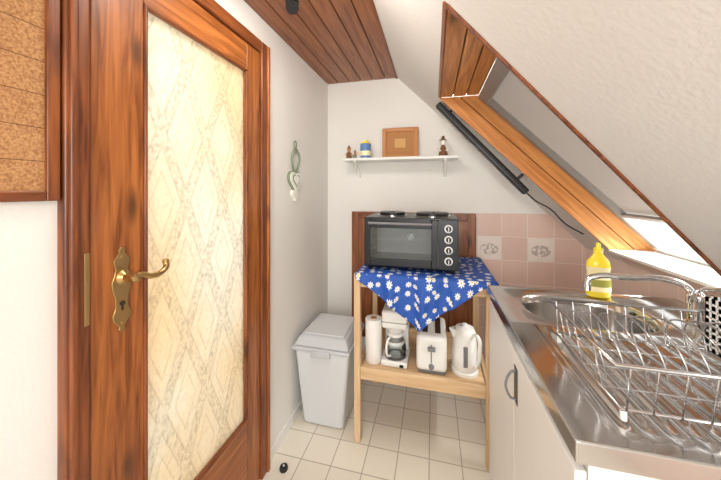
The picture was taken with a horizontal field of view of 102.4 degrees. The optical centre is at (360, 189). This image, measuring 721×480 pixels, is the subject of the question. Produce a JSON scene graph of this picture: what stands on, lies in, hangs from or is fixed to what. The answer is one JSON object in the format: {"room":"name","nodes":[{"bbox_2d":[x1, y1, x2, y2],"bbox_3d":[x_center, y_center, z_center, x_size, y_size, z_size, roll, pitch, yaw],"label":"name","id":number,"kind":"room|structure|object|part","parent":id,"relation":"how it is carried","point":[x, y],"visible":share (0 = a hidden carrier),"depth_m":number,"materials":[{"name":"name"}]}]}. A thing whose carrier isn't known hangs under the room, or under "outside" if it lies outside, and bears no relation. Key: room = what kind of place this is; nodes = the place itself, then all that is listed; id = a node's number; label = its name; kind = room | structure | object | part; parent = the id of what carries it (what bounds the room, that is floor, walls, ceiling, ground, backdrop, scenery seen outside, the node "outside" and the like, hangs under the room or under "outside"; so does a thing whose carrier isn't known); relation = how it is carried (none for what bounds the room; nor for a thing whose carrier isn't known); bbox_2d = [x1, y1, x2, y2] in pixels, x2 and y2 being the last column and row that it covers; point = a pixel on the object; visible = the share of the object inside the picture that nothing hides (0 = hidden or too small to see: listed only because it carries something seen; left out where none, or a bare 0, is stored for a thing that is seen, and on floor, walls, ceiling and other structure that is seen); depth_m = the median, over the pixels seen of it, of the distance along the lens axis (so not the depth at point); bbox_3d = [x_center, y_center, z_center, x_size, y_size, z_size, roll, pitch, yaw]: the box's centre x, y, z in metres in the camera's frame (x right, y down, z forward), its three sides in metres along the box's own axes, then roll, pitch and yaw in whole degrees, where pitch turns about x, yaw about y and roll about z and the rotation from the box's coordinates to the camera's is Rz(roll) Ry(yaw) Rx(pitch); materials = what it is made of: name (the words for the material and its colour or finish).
{"room":"kitchen","nodes":[
{"label":"kitchen","id":0,"kind":"room"},
{"bbox_2d":[115,269,130,283],"bbox_3d":[-0.569,0.215,0.713,0.046,0.036,0.036,0,0,14],"label":"rose","id":1,"kind":"object","parent":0,"point":[121,276],"depth_m":0.71,"materials":[{"name":"gold metal"}]},
{"bbox_2d":[128,262,169,278],"bbox_3d":[-0.542,0.212,0.749,0.021,0.035,0.108,0,0,14],"label":"lever","id":2,"kind":"object","parent":1,"relation":"attached to","point":[165,267],"depth_m":0.75,"materials":[{"name":"gold metal"}]},
{"bbox_2d":[0,0,327,479],"bbox_3d":[-0.699,0.256,0.557,0.100,2.088,3.340,0,0,14],"label":"wall","id":3,"kind":"structure","parent":0,"point":[298,94],"depth_m":1.40,"materials":[{"name":"white paint"}]},
{"bbox_2d":[0,0,59,201],"bbox_3d":[-0.731,-0.314,0.189,0.018,0.672,0.850,0,0,14],"label":"cork pinboard","id":4,"kind":"object","parent":3,"relation":"attached to","point":[29,29],"visible":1,"depth_m":0.56,"materials":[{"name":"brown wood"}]},
{"bbox_3d":[-0.731,0.012,0.189,0.018,0.020,0.806,0,0,14],"label":"frame","id":5,"kind":"part","parent":4,"relation":"part of","materials":[{"name":"brown wood"}]},
{"bbox_3d":[-0.630,-0.314,0.591,0.018,0.672,0.022,0,0,14],"label":"frame","id":6,"kind":"part","parent":4,"relation":"part of","materials":[{"name":"brown wood"}]},
{"bbox_2d":[57,0,89,479],"bbox_3d":[-0.667,0.317,0.640,0.122,1.966,0.048,0,0,14],"label":"door frame","id":7,"kind":"structure","parent":3,"relation":"attached to","point":[84,5],"depth_m":0.63,"materials":[{"name":"brown wood"}]},
{"bbox_2d":[84,253,89,326],"bbox_3d":[-0.604,0.220,0.640,0.004,0.160,0.010,0,0,14],"label":"strike plate","id":8,"kind":"object","parent":7,"relation":"attached to","point":[87,255],"visible":1,"depth_m":0.64,"materials":[{"name":"gold metal"}]},
{"bbox_2d":[90,0,261,479],"bbox_3d":[-0.580,0.312,0.987,0.122,1.956,0.668,0,0,14],"label":"door","id":9,"kind":"structure","parent":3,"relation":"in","point":[207,23],"depth_m":0.89,"materials":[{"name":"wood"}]},
{"bbox_3d":[-0.615,0.339,0.721,0.040,1.902,0.126,0,0,14],"label":"stile","id":10,"kind":"part","parent":9,"relation":"part of","materials":[{"name":"brown wood"}]},
{"bbox_3d":[-0.592,0.246,0.719,0.004,0.208,0.048,0,0,14],"label":"handle","id":11,"kind":"part","parent":9,"relation":"part of","materials":[{"name":"gold metal"}]},
{"bbox_3d":[-0.592,0.246,0.719,0.004,0.208,0.048,0,0,14],"label":"plate","id":12,"kind":"part","parent":9,"relation":"part of","materials":[{"name":"gold metal"}]},
{"bbox_2d":[127,273,140,283],"bbox_3d":[-0.552,0.215,0.707,0.025,0.026,0.026,0,0,43],"label":"boss","id":13,"kind":"object","parent":9,"relation":"attached to","point":[136,277],"visible":1,"depth_m":0.70,"materials":[{"name":"gold metal"}]},
{"bbox_2d":[143,4,147,479],"bbox_3d":[-0.582,0.230,0.781,0.018,1.460,0.010,0,0,14],"label":"bead","id":14,"kind":"object","parent":9,"relation":"attached to","point":[145,8],"visible":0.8,"depth_m":0.78,"materials":[{"name":"brown wood"}]},
{"bbox_3d":[-0.546,0.230,0.997,0.006,1.460,0.443,0,0,14],"label":"glass pane","id":15,"kind":"part","parent":9,"relation":"part of","materials":[{"name":"beige glass"}]},
{"bbox_2d":[244,71,247,419],"bbox_3d":[-0.475,0.230,1.204,0.018,1.460,0.011,0,0,14],"label":"bead","id":16,"kind":"object","parent":9,"relation":"attached to","point":[245,72],"visible":0.94,"depth_m":1.20,"materials":[{"name":"brown wood"}]},
{"bbox_3d":[-0.480,0.339,1.256,0.040,1.902,0.092,0,0,14],"label":"stile","id":17,"kind":"part","parent":9,"relation":"part of","materials":[{"name":"brown wood"}]},
{"bbox_2d":[259,42,267,479],"bbox_3d":[-0.491,0.317,1.340,0.122,1.966,0.060,0,0,14],"label":"door frame","id":18,"kind":"structure","parent":3,"relation":"attached to","point":[263,55],"depth_m":1.30,"materials":[{"name":"brown wood"}]},
{"bbox_2d":[267,47,269,471],"bbox_3d":[-0.434,0.320,1.344,0.030,1.960,0.018,0,0,14],"label":"bead","id":19,"kind":"object","parent":3,"relation":"attached to","point":[268,49],"depth_m":1.33},
{"bbox_2d":[270,399,302,461],"bbox_3d":[-0.340,1.275,1.761,0.008,0.050,0.830,0,0,14],"label":"baseboard","id":20,"kind":"structure","parent":3,"relation":"attached to","point":[282,435],"depth_m":1.53,"materials":[{"name":"white"}]},
{"bbox_2d":[287,140,301,200],"bbox_3d":[-0.366,-0.108,1.625,0.025,0.340,0.145,0,0,14],"label":"heart","id":21,"kind":"object","parent":3,"relation":"attached to","point":[294,178],"visible":1,"depth_m":1.61,"materials":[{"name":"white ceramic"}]},
{"bbox_3d":[-0.368,-0.042,1.626,0.020,0.115,0.130,0,0,14],"label":"heart plate","id":22,"kind":"part","parent":21,"relation":"part of","materials":[{"name":"white ceramic"}]},
{"bbox_2d":[244,0,382,82],"bbox_3d":[-0.441,-0.815,0.518,0.619,0.026,3.390,0,0,14],"label":"ceiling","id":23,"kind":"structure","parent":0,"point":[244,0],"depth_m":1.55,"materials":[{"name":"brown wood"}]},
{"bbox_2d":[245,0,337,83],"bbox_3d":[-0.609,-0.796,0.535,0.082,0.016,3.340,0,0,14],"label":"plank","id":24,"kind":"object","parent":23,"relation":"attached to","point":[263,8],"visible":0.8,"depth_m":1.48,"materials":[{"name":"brown wood"}]},
{"bbox_2d":[266,0,349,82],"bbox_3d":[-0.525,-0.796,0.514,0.082,0.016,3.340,0,0,14],"label":"plank","id":25,"kind":"object","parent":23,"relation":"attached to","point":[295,22],"visible":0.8,"depth_m":1.51,"materials":[{"name":"brown wood"}]},
{"bbox_2d":[285,0,298,14],"bbox_3d":[-0.281,-0.754,1.193,0.068,0.067,0.079,0,0,14],"label":"ceiling spotlight","id":26,"kind":"object","parent":25,"relation":"attached to","point":[291,6],"depth_m":1.18,"materials":[{"name":"black metal"}]},
{"bbox_2d":[297,0,360,81],"bbox_3d":[-0.441,-0.796,0.493,0.082,0.016,3.340,0,0,14],"label":"plank","id":27,"kind":"object","parent":23,"relation":"attached to","point":[306,11],"visible":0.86,"depth_m":1.50,"materials":[{"name":"brown wood"}]},
{"bbox_2d":[309,0,372,80],"bbox_3d":[-0.357,-0.796,0.471,0.082,0.016,3.340,0,0,14],"label":"plank","id":28,"kind":"object","parent":23,"relation":"attached to","point":[325,9],"visible":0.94,"depth_m":1.48,"materials":[{"name":"brown wood"}]},
{"bbox_2d":[331,0,384,79],"bbox_3d":[-0.274,-0.796,0.450,0.082,0.016,3.340,0,0,14],"label":"plank","id":29,"kind":"object","parent":23,"relation":"attached to","point":[346,10],"visible":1,"depth_m":1.47,"materials":[{"name":"brown wood"}]},
{"bbox_2d":[352,0,394,78],"bbox_3d":[-0.190,-0.796,0.429,0.082,0.016,3.340,0,0,14],"label":"plank","id":30,"kind":"object","parent":23,"relation":"attached to","point":[364,10],"visible":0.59,"depth_m":1.47,"materials":[{"name":"brown wood"}]},
{"bbox_2d":[259,379,489,479],"bbox_3d":[0.165,1.325,0.392,1.857,0.050,3.440,0,0,14],"label":"floor","id":31,"kind":"structure","parent":0,"point":[408,433],"depth_m":1.49,"materials":[{"name":"tile"}]},
{"bbox_2d":[279,463,287,472],"bbox_3d":[-0.357,1.289,1.348,0.040,0.022,0.040,0,0,14],"label":"door stop","id":32,"kind":"object","parent":31,"relation":"on","point":[283,468],"visible":1,"depth_m":1.34,"materials":[{"name":"black plastic"}]},
{"bbox_2d":[292,313,364,428],"bbox_3d":[-0.174,1.048,1.717,0.328,0.505,0.374,0,0,14],"label":"waste bin","id":33,"kind":"object","parent":31,"relation":"on","point":[324,349],"visible":0.91,"depth_m":1.58,"materials":[{"name":"white plastic"}]},
{"bbox_3d":[-0.173,0.828,1.723,0.310,0.051,0.345,0,0,14],"label":"lid","id":34,"kind":"part","parent":33,"relation":"part of","materials":[{"name":"grey plastic"}]},
{"bbox_2d":[354,272,490,470],"bbox_3d":[0.353,0.866,1.664,0.672,0.868,0.510,0,0,14],"label":"table","id":35,"kind":"object","parent":31,"relation":"on","point":[478,387],"visible":0.42,"depth_m":1.48,"materials":[{"name":"brown wood"}]},
{"bbox_3d":[-0.015,0.866,1.511,0.034,0.868,0.034,0,0,14],"label":"leg","id":36,"kind":"part","parent":35,"relation":"part of","materials":[{"name":"brown wood"}]},
{"bbox_3d":[0.044,0.945,1.742,0.022,0.060,0.442,0,0,14],"label":"rail","id":37,"kind":"part","parent":35,"relation":"part of","materials":[{"name":"brown wood"}]},
{"bbox_2d":[365,314,381,364],"bbox_3d":[0.072,0.808,1.575,0.090,0.232,0.090,0,0,14],"label":"paper towel roll","id":38,"kind":"object","parent":35,"relation":"on","point":[373,324],"visible":0.95,"depth_m":1.54,"materials":[{"name":"white paper"}]},
{"bbox_3d":[0.102,0.866,1.973,0.034,0.868,0.034,0,0,14],"label":"leg","id":39,"kind":"part","parent":35,"relation":"part of","materials":[{"name":"brown wood"}]},
{"bbox_2d":[381,303,409,368],"bbox_3d":[0.192,0.781,1.583,0.140,0.285,0.215,0,0,14],"label":"coffee maker","id":40,"kind":"object","parent":35,"relation":"on","point":[396,352],"visible":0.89,"depth_m":1.53,"materials":[{"name":"white plastic"}]},
{"bbox_3d":[0.144,0.821,1.510,0.016,0.106,0.050,0,0,37],"label":"carafe handle","id":41,"kind":"part","parent":40,"relation":"part of","materials":[{"name":"white plastic"}]},
{"bbox_3d":[0.188,0.890,1.567,0.116,0.003,0.116,0,0,14],"label":"warming plate","id":42,"kind":"part","parent":40,"relation":"part of","materials":[{"name":"grey plastic"}]},
{"bbox_3d":[0.188,0.769,1.567,0.084,0.019,0.084,0,0,14],"label":"carafe lid","id":43,"kind":"part","parent":40,"relation":"part of","materials":[{"name":"white plastic"}]},
{"bbox_3d":[0.410,0.944,1.893,0.604,0.063,0.022,0,0,14],"label":"shelf rail","id":44,"kind":"part","parent":35,"relation":"part of","materials":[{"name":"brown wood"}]},
{"bbox_3d":[0.294,0.475,1.431,0.604,0.050,0.022,0,0,14],"label":"rail","id":45,"kind":"part","parent":35,"relation":"part of","materials":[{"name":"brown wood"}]},
{"bbox_3d":[0.294,0.944,1.431,0.604,0.063,0.022,0,0,14],"label":"shelf rail","id":46,"kind":"part","parent":35,"relation":"part of","materials":[{"name":"brown wood"}]},
{"bbox_2d":[355,257,498,330],"bbox_3d":[0.365,0.551,1.638,0.684,0.251,0.555,0,0,14],"label":"tablecloth","id":47,"kind":"object","parent":35,"relation":"on","point":[420,296],"visible":0.73,"depth_m":1.42,"materials":[{"name":"fabric"}]},
{"bbox_2d":[364,211,458,273],"bbox_3d":[0.291,0.276,1.646,0.484,0.300,0.375,0,0,14],"label":"oven","id":48,"kind":"object","parent":47,"relation":"on","point":[429,240],"visible":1,"depth_m":1.54,"materials":[{"name":"black metal"}]},
{"bbox_3d":[0.037,0.277,1.554,0.030,0.247,0.014,0,0,14],"label":"door","id":49,"kind":"part","parent":48,"relation":"part of","materials":[{"name":"black metal"}]},
{"bbox_3d":[0.186,0.143,1.691,0.170,0.006,0.170,0,0,14],"label":"hotplate trim","id":50,"kind":"part","parent":48,"relation":"part of","materials":[{"name":"silver metal"}]},
{"bbox_3d":[0.199,0.173,1.483,0.326,0.014,0.014,0,0,14],"label":"door handle","id":51,"kind":"part","parent":48,"relation":"part of","materials":[{"name":"grey plastic"}]},
{"bbox_3d":[0.206,0.176,1.511,0.318,0.046,0.014,0,0,14],"label":"door","id":52,"kind":"part","parent":48,"relation":"part of","materials":[{"name":"black metal"}]},
{"bbox_3d":[0.206,0.380,1.511,0.318,0.040,0.014,0,0,14],"label":"door","id":53,"kind":"part","parent":48,"relation":"part of","materials":[{"name":"black ceramic"}]},
{"bbox_3d":[0.404,0.143,1.636,0.200,0.006,0.200,0,0,14],"label":"hotplate trim","id":54,"kind":"part","parent":48,"relation":"part of","materials":[{"name":"silver metal"}]},
{"bbox_3d":[0.375,0.277,1.469,0.030,0.247,0.014,0,0,14],"label":"door","id":55,"kind":"part","parent":48,"relation":"part of","materials":[{"name":"black metal"}]},
{"bbox_3d":[0.440,0.277,1.455,0.095,0.251,0.014,0,0,14],"label":"control panel","id":56,"kind":"part","parent":48,"relation":"part of","materials":[{"name":"black metal"}]},
{"bbox_2d":[416,317,446,375],"bbox_3d":[0.383,0.828,1.563,0.150,0.192,0.282,0,0,14],"label":"toaster","id":57,"kind":"object","parent":35,"relation":"on","point":[431,342],"visible":0.9,"depth_m":1.46,"materials":[{"name":"white plastic"}]},
{"bbox_3d":[0.351,0.790,1.437,0.038,0.017,0.022,0,0,14],"label":"lever","id":58,"kind":"part","parent":57,"relation":"part of","materials":[{"name":"grey plastic"}]},
{"bbox_3d":[0.386,0.913,1.573,0.134,0.020,0.244,0,0,14],"label":"trim","id":59,"kind":"part","parent":57,"relation":"part of","materials":[{"name":"grey plastic"}]},
{"bbox_2d":[449,322,481,378],"bbox_3d":[0.529,0.802,1.478,0.149,0.243,0.148,0,0,14],"label":"electric kettle","id":60,"kind":"object","parent":35,"relation":"on","point":[466,359],"visible":1,"depth_m":1.44,"materials":[{"name":"white plastic"}]},
{"bbox_3d":[0.479,0.741,1.498,0.042,0.062,0.065,0,0,14],"label":"spout","id":61,"kind":"part","parent":60,"relation":"part of","materials":[{"name":"white plastic"}]},
{"bbox_3d":[0.534,0.696,1.485,0.096,0.031,0.096,0,0,14],"label":"lid","id":62,"kind":"part","parent":60,"relation":"part of","materials":[{"name":"white plastic"}]},
{"bbox_3d":[0.568,0.793,1.417,0.020,0.172,0.057,0,0,-22],"label":"kettle handle","id":63,"kind":"part","parent":60,"relation":"part of","materials":[{"name":"white plastic"}]},
{"bbox_3d":[0.720,0.866,1.817,0.034,0.868,0.034,0,0,14],"label":"leg","id":64,"kind":"part","parent":35,"relation":"part of","materials":[{"name":"brown wood"}]},
{"bbox_3d":[0.662,0.945,1.586,0.022,0.060,0.442,0,0,14],"label":"rail","id":65,"kind":"part","parent":35,"relation":"part of","materials":[{"name":"brown wood"}]},
{"bbox_3d":[0.604,0.866,1.355,0.034,0.868,0.034,0,0,14],"label":"leg","id":66,"kind":"part","parent":35,"relation":"part of","materials":[{"name":"brown wood"}]},
{"bbox_2d":[487,285,720,479],"bbox_3d":[0.740,0.850,0.767,0.669,0.901,0.787,0,0,14],"label":"kitchen cabinet","id":67,"kind":"object","parent":31,"relation":"on","point":[550,419],"visible":0.79,"depth_m":0.65,"materials":[{"name":"white metal"}]},
{"bbox_3d":[0.500,0.829,1.022,0.018,0.733,0.375,0,0,14],"label":"cabinet door","id":68,"kind":"part","parent":67,"relation":"part of","materials":[{"name":"white wood"}]},
{"bbox_3d":[0.425,0.550,0.821,0.031,0.086,0.007,0,0,14],"label":"door pull","id":69,"kind":"part","parent":67,"relation":"part of","materials":[{"name":"grey plastic"}]},
{"bbox_3d":[0.408,0.829,0.657,0.018,0.733,0.371,0,0,14],"label":"cabinet door","id":70,"kind":"part","parent":67,"relation":"part of","materials":[{"name":"white"}]},
{"bbox_2d":[585,242,611,297],"bbox_3d":[0.893,0.298,1.090,0.083,0.202,0.050,0,0,14],"label":"dish soap bottle","id":71,"kind":"object","parent":67,"relation":"on","point":[597,262],"visible":0.8,"depth_m":1.07,"materials":[{"name":"yellow plastic"}]},
{"bbox_2d":[590,280,611,287],"bbox_3d":[0.893,0.346,1.090,0.083,0.026,0.050,0,0,14],"label":"print","id":72,"kind":"object","parent":71,"relation":"attached to","point":[594,283],"depth_m":1.07,"materials":[{"name":"yellow"}]},
{"bbox_2d":[546,298,720,426],"bbox_3d":[0.695,0.339,0.580,0.470,0.120,0.310,0,0,14],"label":"dish rack","id":73,"kind":"object","parent":67,"relation":"on","point":[623,410],"visible":0.99,"depth_m":0.59,"materials":[{"name":"silver metal"}]},
{"bbox_2d":[705,296,720,357],"bbox_3d":[0.844,0.312,0.610,0.100,0.124,0.125,0,0,14],"label":"basket","id":74,"kind":"object","parent":73,"relation":"on","point":[712,311],"visible":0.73,"depth_m":0.66,"materials":[{"name":"white plastic"}]},
{"bbox_3d":[0.797,0.288,0.622,0.003,0.011,0.125,0,0,14],"label":"rail","id":75,"kind":"part","parent":74,"relation":"part of","materials":[{"name":"white plastic"}]},
{"bbox_3d":[0.797,0.320,0.622,0.003,0.011,0.125,0,0,14],"label":"rail","id":76,"kind":"part","parent":74,"relation":"part of","materials":[{"name":"white plastic"}]},
{"bbox_3d":[0.797,0.272,0.622,0.003,0.011,0.125,0,0,14],"label":"rail","id":77,"kind":"part","parent":74,"relation":"part of","materials":[{"name":"white plastic"}]},
{"bbox_3d":[0.797,0.304,0.622,0.003,0.011,0.125,0,0,14],"label":"rail","id":78,"kind":"part","parent":74,"relation":"part of","materials":[{"name":"white plastic"}]},
{"bbox_3d":[0.797,0.336,0.622,0.003,0.011,0.125,0,0,14],"label":"rail","id":79,"kind":"part","parent":74,"relation":"part of","materials":[{"name":"white plastic"}]},
{"bbox_3d":[0.797,0.352,0.622,0.003,0.011,0.125,0,0,14],"label":"rail","id":80,"kind":"part","parent":74,"relation":"part of","materials":[{"name":"white plastic"}]},
{"bbox_3d":[0.797,0.368,0.622,0.003,0.011,0.125,0,0,14],"label":"rail","id":81,"kind":"part","parent":74,"relation":"part of","materials":[{"name":"white plastic"}]},
{"bbox_3d":[0.797,0.256,0.622,0.003,0.011,0.125,0,0,14],"label":"rail","id":82,"kind":"part","parent":74,"relation":"part of","materials":[{"name":"white plastic"}]},
{"bbox_2d":[582,272,720,326],"bbox_3d":[0.896,0.333,0.920,0.311,0.132,0.093,0,0,34],"label":"faucet","id":83,"kind":"object","parent":67,"relation":"on","point":[694,299],"visible":0.95,"depth_m":0.88,"materials":[{"name":"silver metal"}]},
{"bbox_3d":[0.883,0.300,0.922,0.287,0.068,0.022,0,0,22],"label":"spout","id":84,"kind":"part","parent":83,"relation":"part of","materials":[{"name":"silver metal"}]},
{"bbox_3d":[1.004,0.292,0.836,0.014,0.045,0.076,0,0,9],"label":"lever","id":85,"kind":"part","parent":83,"relation":"part of","materials":[{"name":"silver metal"}]},
{"bbox_3d":[-0.589,1.296,0.989,0.102,0.009,0.670,0,0,14],"label":"threshold","id":86,"kind":"object","parent":31,"relation":"on","visible":0},
{"bbox_2d":[201,423,246,479],"bbox_3d":[-0.545,1.125,0.997,0.040,0.330,0.443,0,0,14],"label":"rail","id":87,"kind":"object","parent":86,"relation":"on","point":[232,463],"visible":0.62,"depth_m":1.12,"materials":[{"name":"brown wood"}]},
{"bbox_2d":[194,420,247,479],"bbox_3d":[-0.529,0.956,0.993,0.018,0.012,0.447,0,0,14],"label":"bead","id":88,"kind":"object","parent":87,"relation":"on","point":[233,435],"visible":1,"depth_m":1.05,"materials":[{"name":"brown wood"}]},
{"bbox_2d":[369,0,397,78],"bbox_3d":[-0.152,-0.795,0.420,0.014,0.026,3.340,0,0,14],"label":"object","id":89,"kind":"structure","parent":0,"point":[371,1],"depth_m":1.45,"materials":[{"name":"brown"}]},
{"bbox_2d":[327,68,546,360],"bbox_3d":[0.573,0.231,2.011,1.857,2.138,0.100,0,0,14],"label":"wall","id":90,"kind":"structure","parent":0,"point":[358,111],"depth_m":2.05,"materials":[{"name":"white paint"}]},
{"bbox_2d":[342,155,458,177],"bbox_3d":[0.260,-0.150,1.953,0.750,0.130,0.165,0,0,14],"label":"wall shelf","id":91,"kind":"object","parent":90,"relation":"attached to","point":[445,158],"visible":1,"depth_m":1.92,"materials":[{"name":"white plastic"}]},
{"bbox_2d":[345,146,351,157],"bbox_3d":[-0.079,-0.261,2.000,0.048,0.092,0.040,0,0,14],"label":"figurine","id":92,"kind":"object","parent":91,"relation":"on","point":[348,154],"visible":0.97,"depth_m":1.99,"materials":[{"name":"brown wood"}]},
{"bbox_3d":[-0.024,-0.143,2.037,0.020,0.108,0.139,0,0,14],"label":"bracket arm","id":93,"kind":"part","parent":91,"relation":"part of","materials":[{"name":"white plastic"}]},
{"bbox_2d":[360,140,370,157],"bbox_3d":[0.035,-0.278,1.982,0.074,0.126,0.074,0,0,14],"label":"tin can","id":94,"kind":"object","parent":91,"relation":"on","point":[365,147],"visible":0.9,"depth_m":1.95,"materials":[{"name":"blue metal"}]},
{"bbox_2d":[382,127,417,156],"bbox_3d":[0.272,-0.321,1.990,0.245,0.212,0.023,0,0,14],"label":"picture frame","id":95,"kind":"object","parent":91,"relation":"on","point":[403,141],"visible":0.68,"depth_m":1.99,"materials":[{"name":"brown wood"}]},
{"bbox_3d":[0.166,-0.321,2.017,0.028,0.212,0.023,0,0,14],"label":"frame","id":96,"kind":"part","parent":95,"relation":"part of","materials":[{"name":"brown wood"}]},
{"bbox_2d":[386,131,413,154],"bbox_3d":[0.272,-0.321,1.993,0.205,0.172,0.009,0,0,14],"label":"picture","id":97,"kind":"object","parent":95,"relation":"on","point":[397,142],"depth_m":1.99,"materials":[{"name":"brown"}]},
{"bbox_3d":[0.272,-0.413,1.990,0.189,0.028,0.023,0,0,14],"label":"frame","id":98,"kind":"part","parent":95,"relation":"part of","materials":[{"name":"brown wood"}]},
{"bbox_3d":[0.272,-0.229,1.990,0.189,0.028,0.023,0,0,14],"label":"frame","id":99,"kind":"part","parent":95,"relation":"part of","materials":[{"name":"brown wood"}]},
{"bbox_3d":[0.377,-0.321,1.964,0.028,0.212,0.023,0,0,14],"label":"frame","id":100,"kind":"part","parent":95,"relation":"part of","materials":[{"name":"brown wood"}]},
{"bbox_2d":[438,136,448,155],"bbox_3d":[0.529,-0.282,1.857,0.069,0.133,0.058,0,0,14],"label":"figurine","id":101,"kind":"object","parent":91,"relation":"on","point":[443,149],"visible":0.98,"depth_m":1.84,"materials":[{"name":"brown wood"}]},
{"bbox_3d":[0.553,-0.143,1.891,0.020,0.108,0.139,0,0,14],"label":"bracket arm","id":102,"kind":"part","parent":91,"relation":"part of","materials":[{"name":"white plastic"}]},
{"bbox_2d":[352,211,475,331],"bbox_3d":[0.348,0.603,2.005,0.844,0.895,0.022,0,0,14],"label":"door","id":103,"kind":"structure","parent":90,"relation":"in","point":[459,314],"depth_m":2.00,"materials":[{"name":"brown wood"}]},
{"bbox_3d":[-0.037,0.603,2.102,0.050,0.895,0.022,0,0,14],"label":"hatch stile","id":104,"kind":"part","parent":103,"relation":"part of","materials":[{"name":"brown wood"}]},
{"bbox_3d":[0.348,0.180,2.005,0.744,0.050,0.022,0,0,14],"label":"hatch rail","id":105,"kind":"part","parent":103,"relation":"part of","materials":[{"name":"brown wood"}]},
{"bbox_3d":[0.733,0.603,1.908,0.050,0.895,0.022,0,0,14],"label":"hatch stile","id":106,"kind":"part","parent":103,"relation":"part of","materials":[{"name":"brown wood"}]},
{"bbox_2d":[477,213,585,358],"bbox_3d":[1.063,0.625,1.831,0.618,0.950,0.010,0,0,14],"label":"tile backsplash","id":107,"kind":"structure","parent":90,"relation":"attached to","point":[519,250],"depth_m":1.83,"materials":[{"name":"pink tile"}]},
{"bbox_2d":[373,0,720,269],"bbox_3d":[0.405,-0.219,0.280,1.138,1.138,3.340,0,0,14],"label":"sloped ceiling","id":108,"kind":"structure","parent":0,"point":[640,80],"depth_m":0.60,"materials":[{"name":"paint"}]},
{"bbox_2d":[438,1,447,97],"bbox_3d":[0.334,-0.510,1.190,0.018,0.018,0.830,0,0,14],"label":"trim","id":109,"kind":"structure","parent":108,"relation":"attached to","point":[444,10],"depth_m":1.00,"materials":[{"name":"brown wood"}]},
{"bbox_2d":[436,102,582,234],"bbox_3d":[0.800,-0.129,1.563,0.765,0.731,0.085,0,0,10],"label":"lamp","id":110,"kind":"object","parent":108,"relation":"attached to","point":[440,107],"visible":1,"depth_m":1.56,"materials":[{"name":"black plastic"}]},
{"bbox_2d":[461,98,631,247],"bbox_3d":[0.924,-0.110,1.486,0.992,0.793,0.010,0,0,14],"label":"backing","id":111,"kind":"object","parent":108,"relation":"attached to","point":[461,98],"visible":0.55,"depth_m":1.48,"materials":[{"name":"brown wood"}]},
{"bbox_2d":[440,4,720,276],"bbox_3d":[0.818,-0.111,1.073,1.000,0.806,0.850,0,0,14],"label":"window","id":112,"kind":"structure","parent":108,"relation":"in","point":[499,71],"depth_m":1.42,"materials":[{"name":"brown wood"}]},
{"bbox_2d":[441,11,466,97],"bbox_3d":[0.370,-0.513,1.185,0.062,0.015,0.820,0,0,14],"label":"board","id":113,"kind":"object","parent":112,"relation":"attached to","point":[455,30],"visible":0.68,"depth_m":1.07,"materials":[{"name":"brown wood"}]},
{"bbox_2d":[453,29,482,93],"bbox_3d":[0.436,-0.523,1.169,0.200,0.010,0.820,0,0,14],"label":"backing","id":114,"kind":"object","parent":112,"relation":"attached to","point":[466,29],"visible":0.1,"depth_m":1.17,"materials":[{"name":"brown"}]},
{"bbox_2d":[454,29,482,96],"bbox_3d":[0.435,-0.513,1.169,0.062,0.015,0.820,0,0,14],"label":"board","id":115,"kind":"object","parent":114,"relation":"attached to","point":[472,47],"visible":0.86,"depth_m":1.15,"materials":[{"name":"brown wood"}]},
{"bbox_2d":[467,45,496,95],"bbox_3d":[0.500,-0.513,1.153,0.062,0.015,0.820,0,0,14],"label":"board","id":116,"kind":"object","parent":114,"relation":"attached to","point":[486,60],"visible":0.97,"depth_m":1.24,"materials":[{"name":"brown wood"}]},
{"bbox_3d":[0.556,-0.483,1.144,0.063,0.063,0.810,0,0,14],"label":"sash","id":117,"kind":"part","parent":112,"relation":"part of","materials":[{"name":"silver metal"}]},
{"bbox_3d":[1.009,-0.113,1.427,0.760,0.760,0.040,0,0,14],"label":"sash","id":118,"kind":"part","parent":112,"relation":"part of","materials":[{"name":"brown wood"}]},
{"bbox_2d":[492,71,658,216],"bbox_3d":[0.851,-0.198,1.065,0.610,0.610,0.800,0,0,14],"label":"window pane","id":119,"kind":"object","parent":112,"relation":"attached to","point":[512,94],"visible":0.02,"depth_m":1.26,"materials":[{"name":"grey"}]},
{"bbox_2d":[621,213,664,222],"bbox_3d":[1.159,0.117,1.080,0.022,0.022,0.620,0,0,14],"label":"bar","id":120,"kind":"object","parent":112,"relation":"attached to","point":[626,215],"depth_m":1.22,"materials":[{"name":"white metal"}]},
{"bbox_3d":[1.307,0.267,1.053,0.042,0.042,0.620,0,0,14],"label":"sash bottom","id":121,"kind":"part","parent":112,"relation":"part of","materials":[{"name":"white"}]},
{"bbox_2d":[586,248,713,303],"bbox_3d":[1.005,0.825,0.129,0.100,0.950,3.340,0,0,14],"label":"tile backsplash","id":122,"kind":"structure","parent":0,"point":[621,287],"depth_m":1.30,"materials":[{"name":"pink tile"}]},
{"bbox_2d":[608,250,720,286],"bbox_3d":[1.224,0.293,1.079,0.212,0.012,0.610,0,0,14],"label":"sill","id":123,"kind":"structure","parent":122,"relation":"on","point":[702,274],"depth_m":1.10,"materials":[{"name":"white paint"}]},
{"bbox_2d":[618,255,720,296],"bbox_3d":[1.164,0.319,1.094,0.063,0.063,0.610,0,0,14],"label":"tile strip","id":124,"kind":"object","parent":122,"relation":"attached to","point":[696,286],"depth_m":1.12,"materials":[{"name":"tile"}]}
]}

